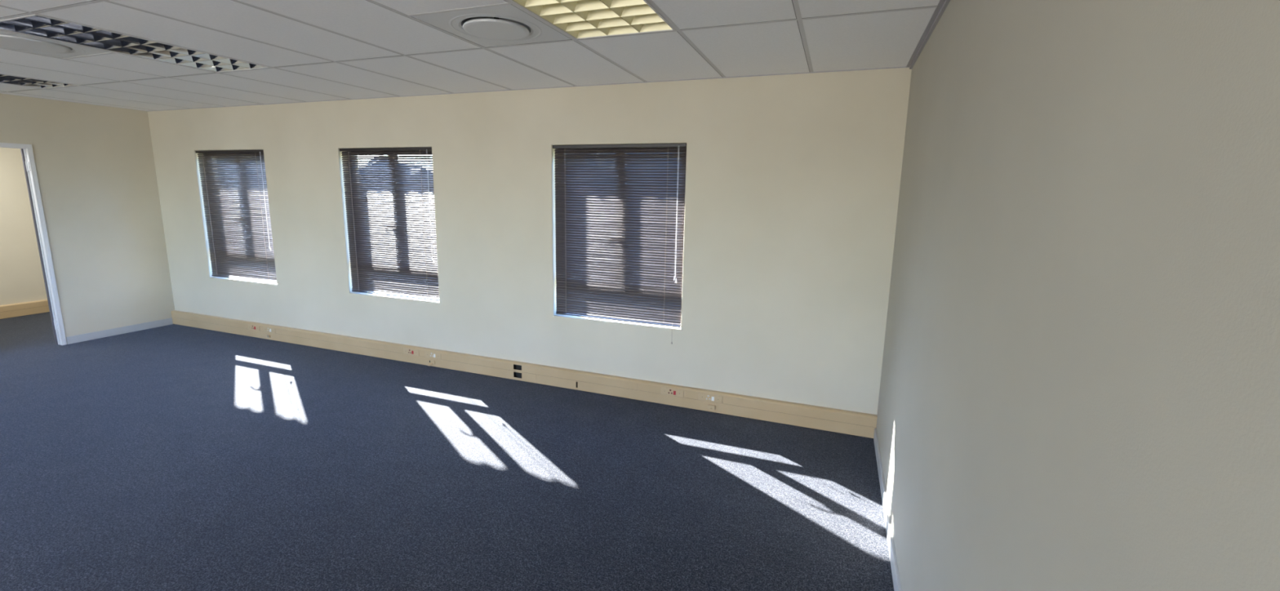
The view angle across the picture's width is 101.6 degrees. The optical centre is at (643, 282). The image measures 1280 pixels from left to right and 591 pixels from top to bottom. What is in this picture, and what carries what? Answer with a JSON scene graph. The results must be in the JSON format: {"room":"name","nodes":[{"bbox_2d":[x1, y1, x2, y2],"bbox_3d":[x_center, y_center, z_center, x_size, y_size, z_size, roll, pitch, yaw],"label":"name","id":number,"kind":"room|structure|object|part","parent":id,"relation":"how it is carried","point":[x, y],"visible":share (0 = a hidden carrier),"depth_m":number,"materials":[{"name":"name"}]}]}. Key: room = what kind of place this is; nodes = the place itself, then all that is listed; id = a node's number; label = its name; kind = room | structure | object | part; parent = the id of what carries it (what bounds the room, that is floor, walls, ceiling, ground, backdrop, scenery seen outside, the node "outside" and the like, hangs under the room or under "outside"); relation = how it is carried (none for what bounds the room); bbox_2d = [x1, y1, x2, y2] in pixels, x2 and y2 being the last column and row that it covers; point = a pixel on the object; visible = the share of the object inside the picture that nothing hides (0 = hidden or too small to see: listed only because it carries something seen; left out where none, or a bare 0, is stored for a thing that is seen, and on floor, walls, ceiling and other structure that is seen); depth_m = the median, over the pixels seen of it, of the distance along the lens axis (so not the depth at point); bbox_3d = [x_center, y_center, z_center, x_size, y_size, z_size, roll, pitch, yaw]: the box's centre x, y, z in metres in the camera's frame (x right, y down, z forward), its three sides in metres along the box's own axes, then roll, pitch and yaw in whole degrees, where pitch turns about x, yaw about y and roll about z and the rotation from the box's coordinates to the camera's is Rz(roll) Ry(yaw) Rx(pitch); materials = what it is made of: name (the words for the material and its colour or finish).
{"room":"empty office room","nodes":[
{"label":"empty office room","id":0,"kind":"room"},
{"bbox_2d":[0,147,47,305],"bbox_3d":[-9.169,-0.534,3.596,0.150,2.970,7.400,5,10,20],"label":"wall","id":1,"kind":"structure","parent":0,"point":[21,276],"depth_m":6.64,"materials":[{"name":"beige paint"}]},
{"bbox_2d":[0,299,49,319],"bbox_3d":[-8.340,0.497,5.822,0.042,0.165,3.000,5,10,20],"label":"power trunking","id":2,"kind":"object","parent":1,"relation":"attached to","point":[17,309],"visible":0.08,"depth_m":6.72,"materials":[{"name":"beige wood"}]},
{"bbox_2d":[0,93,174,344],"bbox_3d":[-7.120,-0.368,2.851,0.085,2.971,7.400,5,10,20],"label":"wall","id":3,"kind":"structure","parent":0,"point":[95,165],"depth_m":5.74,"materials":[{"name":"beige paint"}]},
{"bbox_2d":[0,142,66,345],"bbox_3d":[-6.357,-0.285,4.962,0.100,2.075,0.985,5,10,20],"label":"door frame","id":4,"kind":"structure","parent":3,"relation":"in","point":[27,153],"depth_m":5.37,"materials":[{"name":"white metal"}]},
{"bbox_2d":[0,93,146,111],"bbox_3d":[-7.052,-1.425,2.649,0.020,0.009,7.398,5,10,20],"label":"trim","id":5,"kind":"structure","parent":3,"relation":"attached to","point":[1,93],"depth_m":5.45,"materials":[{"name":"silver metal"}]},
{"bbox_2d":[66,317,173,344],"bbox_3d":[-5.992,0.552,6.017,0.012,0.080,0.950,5,10,20],"label":"baseboard","id":6,"kind":"structure","parent":3,"relation":"attached to","point":[114,331],"depth_m":5.96,"materials":[{"name":"grey"}]},
{"bbox_2d":[0,311,893,590],"bbox_3d":[-4.367,1.358,2.110,10.450,0.120,7.820,5,10,20],"label":"floor","id":7,"kind":"structure","parent":0,"point":[173,457],"depth_m":3.12,"materials":[{"name":"blue carpet"}]},
{"bbox_2d":[0,0,939,111],"bbox_3d":[-4.347,-1.213,1.665,10.200,0.016,7.400,5,10,20],"label":"ceiling","id":8,"kind":"structure","parent":0,"point":[313,50],"depth_m":3.10,"materials":[{"name":"tile"}]},
{"bbox_2d":[0,73,79,88],"bbox_3d":[-5.368,-1.694,4.073,0.632,0.113,1.194,5,10,20],"label":"ceiling light","id":9,"kind":"object","parent":8,"relation":"attached to","point":[4,78],"visible":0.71,"depth_m":4.50,"materials":[{"name":"silver metal"}]},
{"bbox_2d":[0,30,111,57],"bbox_3d":[-3.786,-1.515,3.182,0.576,0.127,0.576,5,10,20],"label":"ceiling vent","id":10,"kind":"object","parent":8,"relation":"in","point":[9,40],"visible":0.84,"depth_m":3.24,"materials":[{"name":"white metal"}]},
{"bbox_2d":[0,13,271,72],"bbox_3d":[-3.119,-1.512,3.255,0.632,0.113,1.194,5,10,20],"label":"ceiling light","id":11,"kind":"object","parent":8,"relation":"attached to","point":[36,25],"visible":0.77,"depth_m":3.19,"materials":[{"name":"silver metal"}]},
{"bbox_2d":[412,4,570,47],"bbox_3d":[-0.765,-1.375,2.715,0.576,0.135,0.576,5,10,20],"label":"ceiling vent","id":12,"kind":"object","parent":8,"relation":"in","point":[503,24],"visible":0.98,"depth_m":2.68,"materials":[{"name":"white metal"}]},
{"bbox_2d":[509,0,675,39],"bbox_3d":[-0.308,-1.284,2.233,0.632,0.113,1.194,5,10,20],"label":"ceiling light","id":13,"kind":"object","parent":8,"relation":"attached to","point":[578,19],"visible":0.95,"depth_m":2.56,"materials":[{"name":"silver metal"}]},
{"bbox_2d":[147,67,911,414],"bbox_3d":[-3.062,-0.731,5.381,10.550,2.970,0.220,5,10,20],"label":"wall","id":14,"kind":"structure","parent":0,"point":[793,181],"depth_m":4.28,"materials":[{"name":"beige paint"}]},
{"bbox_2d":[204,152,277,285],"bbox_3d":[-4.534,-0.737,5.896,1.130,1.460,0.143,5,10,20],"label":"window","id":15,"kind":"structure","parent":14,"relation":"in","point":[217,277],"depth_m":5.95,"materials":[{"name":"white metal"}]},
{"bbox_2d":[195,149,276,283],"bbox_3d":[-4.553,-0.739,5.843,1.122,1.435,0.038,5,10,20],"label":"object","id":16,"kind":"object","parent":15,"relation":"attached to","point":[240,242],"visible":1,"depth_m":5.84,"materials":[{"name":"black metal"}]},
{"bbox_3d":[-4.975,-0.766,6.003,0.008,1.400,0.018,5,10,20],"label":"ladder cord","id":17,"kind":"part","parent":16,"relation":"part of","materials":[{"name":"white fabric"}]},
{"bbox_3d":[-4.561,-0.037,5.968,1.104,0.010,0.022,5,10,20],"label":"rail","id":18,"kind":"part","parent":16,"relation":"part of","materials":[{"name":"white"}]},
{"bbox_3d":[-4.158,-0.700,5.706,0.008,1.400,0.018,5,10,20],"label":"ladder cord","id":19,"kind":"part","parent":16,"relation":"part of","materials":[{"name":"white fabric"}]},
{"bbox_3d":[-4.082,-0.888,5.628,0.009,1.014,0.004,5,10,20],"label":"lift cord","id":20,"kind":"part","parent":16,"relation":"part of","materials":[{"name":"white fabric"}]},
{"bbox_3d":[-4.555,-0.018,5.998,1.130,0.008,0.098,5,10,20],"label":"sill","id":21,"kind":"part","parent":15,"relation":"part of","materials":[{"name":"beige paint"}]},
{"bbox_3d":[-4.262,-0.873,5.811,0.503,1.072,0.045,5,10,20],"label":"sash","id":22,"kind":"part","parent":15,"relation":"part of","materials":[{"name":"clear glass"}]},
{"bbox_2d":[346,150,439,303],"bbox_3d":[-2.458,-0.568,5.141,1.150,1.460,0.143,5,10,20],"label":"window","id":23,"kind":"structure","parent":14,"relation":"in","point":[355,292],"depth_m":5.18,"materials":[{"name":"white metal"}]},
{"bbox_3d":[-2.703,-0.747,5.244,0.513,1.072,0.045,5,10,20],"label":"sash","id":24,"kind":"part","parent":23,"relation":"part of","materials":[{"name":"clear glass"}]},
{"bbox_3d":[-2.441,-0.577,5.186,1.150,1.457,0.045,5,10,20],"label":"frame","id":25,"kind":"part","parent":23,"relation":"part of","materials":[{"name":"brown metal"}]},
{"bbox_2d":[339,146,439,301],"bbox_3d":[-2.477,-0.570,5.089,1.142,1.435,0.038,5,10,20],"label":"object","id":26,"kind":"object","parent":23,"relation":"attached to","point":[386,259],"visible":1,"depth_m":5.08,"materials":[{"name":"black metal"}]},
{"bbox_3d":[-2.910,-0.599,5.251,0.007,1.400,0.020,1,10,1],"label":"ladder cord","id":27,"kind":"part","parent":26,"relation":"part of","materials":[{"name":"white fabric"}]},
{"bbox_3d":[-2.485,0.131,5.214,1.124,0.010,0.022,5,10,20],"label":"rail","id":28,"kind":"part","parent":26,"relation":"part of","materials":[{"name":"black"}]},
{"bbox_3d":[-2.078,-0.531,4.949,0.007,1.400,0.020,1,10,1],"label":"ladder cord","id":29,"kind":"part","parent":26,"relation":"part of","materials":[{"name":"beige plastic"}]},
{"bbox_3d":[-1.996,-0.719,4.870,0.009,1.014,0.004,5,10,20],"label":"lift cord","id":30,"kind":"part","parent":26,"relation":"part of","materials":[{"name":"white fabric"}]},
{"bbox_3d":[-2.479,0.151,5.244,1.150,0.008,0.098,5,10,20],"label":"sill","id":31,"kind":"part","parent":23,"relation":"part of","materials":[{"name":"beige paint"}]},
{"bbox_3d":[-2.182,-0.705,5.054,0.513,1.072,0.045,5,10,20],"label":"sash","id":32,"kind":"part","parent":23,"relation":"part of","materials":[{"name":"clear glass"}]},
{"bbox_2d":[171,310,877,438],"bbox_3d":[-2.077,0.735,5.110,7.994,0.165,0.042,5,10,20],"label":"power trunking","id":33,"kind":"object","parent":14,"relation":"attached to","point":[832,420],"visible":0.93,"depth_m":4.57,"materials":[{"name":"beige"}]},
{"bbox_2d":[247,324,260,330],"bbox_3d":[-4.430,0.516,5.933,0.193,0.058,0.011,5,10,20],"label":"power socket","id":34,"kind":"object","parent":33,"relation":"attached to","point":[250,326],"visible":1,"depth_m":5.93,"materials":[{"name":"beige plastic"}]},
{"bbox_2d":[262,326,275,333],"bbox_3d":[-4.191,0.536,5.846,0.193,0.058,0.011,5,10,20],"label":"power socket","id":35,"kind":"object","parent":33,"relation":"attached to","point":[270,330],"visible":1,"depth_m":5.84,"materials":[{"name":"beige plastic"}]},
{"bbox_2d":[403,347,418,355],"bbox_3d":[-2.298,0.689,5.158,0.193,0.058,0.011,5,10,20],"label":"power socket","id":36,"kind":"object","parent":33,"relation":"attached to","point":[407,351],"visible":1,"depth_m":5.16,"materials":[{"name":"beige plastic"}]},
{"bbox_2d":[426,360,435,365],"bbox_3d":[-2.064,0.786,5.065,0.064,0.044,0.050,5,10,20],"label":"outlet","id":37,"kind":"object","parent":33,"relation":"attached to","point":[431,362],"visible":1,"depth_m":5.07,"materials":[{"name":"beige plastic"}]},
{"bbox_2d":[424,351,440,359],"bbox_3d":[-2.045,0.710,5.066,0.193,0.058,0.011,5,10,20],"label":"power socket","id":38,"kind":"object","parent":33,"relation":"attached to","point":[428,354],"visible":1,"depth_m":5.07,"materials":[{"name":"beige plastic"}]},
{"bbox_2d":[661,386,684,397],"bbox_3d":[0.231,0.894,4.239,0.193,0.058,0.011,5,10,20],"label":"power socket","id":39,"kind":"object","parent":33,"relation":"attached to","point":[666,391],"visible":1,"depth_m":4.24,"materials":[{"name":"beige plastic"}]},
{"bbox_2d":[697,392,722,403],"bbox_3d":[0.527,0.918,4.131,0.193,0.058,0.011,5,10,20],"label":"power socket","id":40,"kind":"object","parent":33,"relation":"attached to","point":[713,398],"visible":1,"depth_m":4.13,"materials":[{"name":"beige plastic"}]},
{"bbox_2d":[707,404,715,410],"bbox_3d":[0.538,0.990,4.132,0.056,0.036,0.023,5,10,20],"label":"outlet","id":41,"kind":"object","parent":33,"relation":"attached to","point":[709,406],"visible":1,"depth_m":4.12,"materials":[{"name":"beige plastic"}]},
{"bbox_2d":[151,66,909,111],"bbox_3d":[-2.025,-1.688,4.711,7.996,0.010,0.004,5,10,20],"label":"trim","id":42,"kind":"structure","parent":14,"relation":"attached to","point":[892,67],"depth_m":4.15,"materials":[{"name":"silver metal"}]},
{"bbox_2d":[553,146,686,330],"bbox_3d":[-0.207,-0.386,4.323,1.158,1.460,0.143,5,10,20],"label":"window","id":43,"kind":"structure","parent":14,"relation":"in","point":[556,315],"depth_m":4.31,"materials":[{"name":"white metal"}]},
{"bbox_3d":[-0.228,0.333,4.426,1.158,0.008,0.098,5,10,20],"label":"sill","id":44,"kind":"part","parent":43,"relation":"part of","materials":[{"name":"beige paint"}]},
{"bbox_2d":[552,143,686,343],"bbox_3d":[-0.229,-0.318,4.277,1.150,1.575,0.050,5,10,20],"label":"blind","id":45,"kind":"object","parent":43,"relation":"attached to","point":[624,266],"visible":1,"depth_m":4.26,"materials":[{"name":"black"}]},
{"bbox_3d":[-0.662,-0.416,4.434,0.007,1.400,0.019,1,10,0],"label":"ladder cord","id":46,"kind":"part","parent":45,"relation":"part of","materials":[{"name":"black fabric"}]},
{"bbox_3d":[-0.234,0.314,4.395,1.132,0.010,0.022,5,10,20],"label":"rail","id":47,"kind":"part","parent":45,"relation":"part of","materials":[{"name":"black"}]},
{"bbox_3d":[0.176,-0.348,4.130,0.007,1.400,0.019,1,10,0],"label":"ladder cord","id":48,"kind":"part","parent":45,"relation":"part of","materials":[{"name":"beige plastic"}]},
{"bbox_3d":[0.258,-0.536,4.051,0.009,1.014,0.004,5,10,20],"label":"lift cord","id":49,"kind":"part","parent":45,"relation":"part of","materials":[{"name":"white plastic"}]},
{"bbox_3d":[0.071,-0.522,4.235,0.517,1.072,0.045,5,10,20],"label":"sash","id":50,"kind":"part","parent":43,"relation":"part of","materials":[{"name":"grey glass"}]},
{"bbox_2d":[875,0,1279,590],"bbox_3d":[0.448,0.264,-0.006,0.150,2.970,7.600,5,10,20],"label":"wall","id":51,"kind":"structure","parent":0,"point":[1079,390],"depth_m":0.80,"materials":[{"name":"grey paint"}]},
{"bbox_2d":[873,428,901,590],"bbox_3d":[0.373,1.647,0.335,0.012,0.085,7.354,5,10,20],"label":"baseboard","id":52,"kind":"structure","parent":51,"relation":"attached to","point":[896,583],"depth_m":2.70,"materials":[{"name":"grey"}]},
{"bbox_2d":[906,0,950,69],"bbox_3d":[0.416,-0.814,-0.065,0.034,0.021,7.398,5,10,20],"label":"trim","id":53,"kind":"structure","parent":51,"relation":"attached to","point":[942,5],"depth_m":2.60,"materials":[{"name":"white paint"}]},
{"label":"outside","id":54,"kind":"structure","parent":0,"visible":0},
{"bbox_3d":[6.079,-16.811,129.316,320.000,0.200,239.280,5,10,20],"label":"ground","id":55,"kind":"structure","parent":54,"visible":0},
{"bbox_2d":[217,158,264,210],"bbox_3d":[-16.752,-3.593,21.163,9.676,9.736,7.388,2,10,8],"label":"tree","id":56,"kind":"object","parent":55,"relation":"on","point":[244,158],"visible":0.02,"depth_m":18.03,"materials":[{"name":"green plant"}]},
{"bbox_2d":[359,155,434,217],"bbox_3d":[-17.103,-4.662,34.601,7.208,7.252,5.504,-3,11,-23],"label":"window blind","id":57,"kind":"object","parent":55,"relation":"on","point":[380,155],"visible":0.02,"depth_m":33.12,"materials":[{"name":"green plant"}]},
{"bbox_2d":[565,153,586,177],"bbox_3d":[-5.338,-5.087,28.121,8.142,10.729,10.664,8,12,35],"label":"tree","id":58,"kind":"object","parent":55,"relation":"on","point":[567,153],"visible":0.02,"depth_m":25.40,"materials":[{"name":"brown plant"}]},
{"bbox_2d":[592,152,681,222],"bbox_3d":[1.276,-3.612,23.142,7.702,9.753,6.819,5,10,20],"label":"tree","id":59,"kind":"object","parent":55,"relation":"on","point":[664,153],"visible":0.02,"depth_m":20.23,"materials":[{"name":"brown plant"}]}
]}

